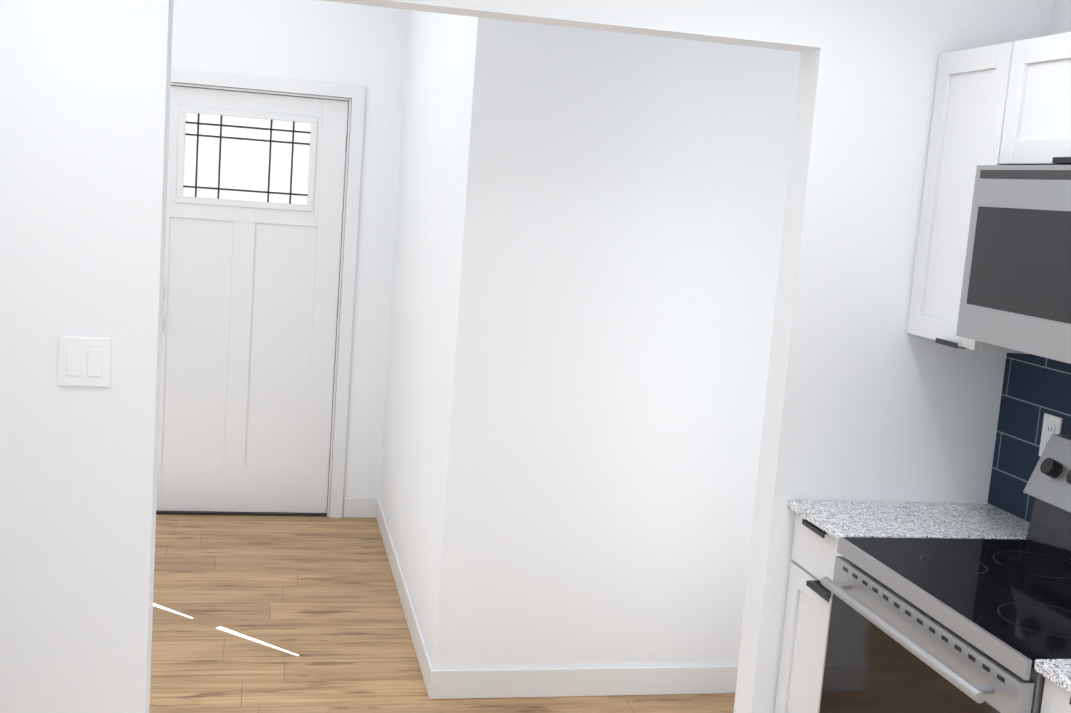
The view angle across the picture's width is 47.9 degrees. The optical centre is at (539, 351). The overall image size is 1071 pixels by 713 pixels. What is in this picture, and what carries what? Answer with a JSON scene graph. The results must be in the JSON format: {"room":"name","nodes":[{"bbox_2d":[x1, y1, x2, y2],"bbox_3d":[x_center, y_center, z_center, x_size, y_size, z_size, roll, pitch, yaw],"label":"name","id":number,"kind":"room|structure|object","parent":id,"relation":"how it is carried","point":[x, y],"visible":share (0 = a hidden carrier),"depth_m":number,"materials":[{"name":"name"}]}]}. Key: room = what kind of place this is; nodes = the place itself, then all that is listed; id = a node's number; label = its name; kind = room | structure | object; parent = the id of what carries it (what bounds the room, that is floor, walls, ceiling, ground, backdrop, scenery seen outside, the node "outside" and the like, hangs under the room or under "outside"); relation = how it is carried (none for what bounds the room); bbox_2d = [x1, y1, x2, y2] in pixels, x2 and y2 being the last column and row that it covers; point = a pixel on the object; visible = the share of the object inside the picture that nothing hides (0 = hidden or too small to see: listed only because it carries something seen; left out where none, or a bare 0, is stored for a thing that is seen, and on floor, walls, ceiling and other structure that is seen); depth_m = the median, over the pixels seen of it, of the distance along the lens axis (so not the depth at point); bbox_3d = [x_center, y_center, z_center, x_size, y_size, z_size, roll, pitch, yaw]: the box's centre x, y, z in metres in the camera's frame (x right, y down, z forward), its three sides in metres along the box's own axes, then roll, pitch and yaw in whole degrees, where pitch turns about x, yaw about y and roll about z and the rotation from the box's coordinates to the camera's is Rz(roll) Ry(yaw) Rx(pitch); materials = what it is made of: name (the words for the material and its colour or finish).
{"room":"kitchen","nodes":[
{"label":"kitchen","id":0,"kind":"room"},
{"bbox_2d":[149,514,734,712],"bbox_3d":[-0.635,1.414,2.079,4.425,0.050,8.200,3,8,-13],"label":"floor","id":1,"kind":"structure","parent":0,"point":[319,596],"depth_m":4.49,"materials":[{"name":"brown wood"}]},
{"bbox_2d":[153,603,298,655],"bbox_3d":[-1.210,1.018,4.483,0.613,0.001,0.593,3,8,-13],"label":"sunlight patch","id":2,"kind":"object","parent":1,"relation":"on","point":[223,629],"visible":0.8,"depth_m":4.43,"materials":[{"name":"white"}]},
{"bbox_2d":[774,516,841,712],"bbox_3d":[0.975,0.901,3.219,0.582,0.900,0.324,3,8,-13],"label":"base cabinet","id":3,"kind":"object","parent":1,"relation":"on","point":[813,553],"depth_m":3.18,"materials":[{"name":"white wood"}]},
{"bbox_2d":[788,500,1029,539],"bbox_3d":[0.997,0.445,3.154,0.608,0.022,0.325,3,8,-13],"label":"countertop","id":4,"kind":"structure","parent":3,"relation":"on","point":[869,519],"depth_m":3.13,"materials":[{"name":"grey stone"}]},
{"bbox_2d":[818,434,1070,712],"bbox_3d":[1.049,0.836,2.662,0.672,1.190,0.758,3,8,-13],"label":"electric range","id":5,"kind":"object","parent":1,"relation":"on","point":[935,625],"visible":1,"depth_m":2.65,"materials":[{"name":"silver metal"}]},
{"bbox_2d":[1040,680,1070,712],"bbox_3d":[1.215,1.067,2.131,0.582,0.900,0.401,3,8,-13],"label":"base cabinet","id":6,"kind":"object","parent":1,"relation":"on","point":[1053,701],"depth_m":2.17,"materials":[{"name":"white wood"}]},
{"bbox_2d":[1034,659,1070,699],"bbox_3d":[1.460,0.765,1.059,0.608,0.022,2.489,3,8,-13],"label":"countertop","id":7,"kind":"structure","parent":6,"relation":"on","point":[1057,672],"depth_m":2.16,"materials":[{"name":"grey stone"}]},
{"bbox_2d":[0,0,1070,712],"bbox_3d":[-0.528,0.016,1.889,4.425,2.780,8.200,3,8,-13],"label":"wall","id":8,"kind":"structure","parent":0,"point":[640,356],"depth_m":3.83,"materials":[{"name":"white paint"}]},
{"bbox_2d":[58,337,111,386],"bbox_3d":[-1.058,0.024,2.804,0.116,0.114,0.008,3,8,-13],"label":"light switch","id":9,"kind":"object","parent":8,"relation":"attached to","point":[84,361],"visible":1,"depth_m":2.80,"materials":[{"name":"white plastic"}]},
{"bbox_2d":[156,68,365,517],"bbox_3d":[-1.432,-0.247,5.791,1.064,2.117,0.120,3,8,-13],"label":"entry door","id":10,"kind":"structure","parent":8,"relation":"in","point":[259,181],"depth_m":5.81,"materials":[{"name":"white wood"}]},
{"bbox_2d":[371,498,434,698],"bbox_3d":[-0.587,0.942,5.023,0.016,0.100,2.153,3,8,-13],"label":"baseboard","id":11,"kind":"structure","parent":8,"relation":"attached to","point":[426,666],"depth_m":4.74,"materials":[{"name":"white wood"}]},
{"bbox_2d":[431,665,737,698],"bbox_3d":[0.339,1.132,4.147,1.394,0.100,0.017,3,8,-13],"label":"baseboard","id":12,"kind":"structure","parent":8,"relation":"attached to","point":[527,682],"depth_m":4.10,"materials":[{"name":"white"}]},
{"bbox_2d":[907,42,1028,353],"bbox_3d":[1.203,-0.383,3.072,0.318,0.738,0.326,3,8,-13],"label":"upper cabinet","id":13,"kind":"object","parent":8,"relation":"attached to","point":[967,113],"depth_m":3.06,"materials":[{"name":"white wood"}]},
{"bbox_2d":[988,353,1070,522],"bbox_3d":[1.674,0.232,1.588,0.007,0.922,3.578,3,8,-13],"label":"tile backsplash","id":14,"kind":"structure","parent":8,"relation":"attached to","point":[1035,388],"depth_m":3.23,"materials":[{"name":"blue tile"}]},
{"bbox_2d":[1039,413,1062,455],"bbox_3d":[1.318,0.221,3.114,0.008,0.114,0.070,3,8,-13],"label":"electrical outlet","id":15,"kind":"object","parent":14,"relation":"attached to","point":[1052,424],"visible":0.54,"depth_m":3.12,"materials":[{"name":"white plastic"}]},
{"bbox_2d":[995,32,1070,164],"bbox_3d":[1.336,-0.525,2.519,0.318,0.288,0.754,3,8,-13],"label":"upper cabinet","id":16,"kind":"object","parent":8,"relation":"attached to","point":[1008,103],"depth_m":2.74,"materials":[{"name":"white wood"}]},
{"bbox_2d":[956,165,1070,363],"bbox_3d":[1.261,-0.177,2.554,0.414,0.413,0.748,3,8,-13],"label":"microwave","id":17,"kind":"object","parent":16,"relation":"attached to","point":[1016,290],"visible":1,"depth_m":2.67,"materials":[{"name":"silver metal"}]}
]}

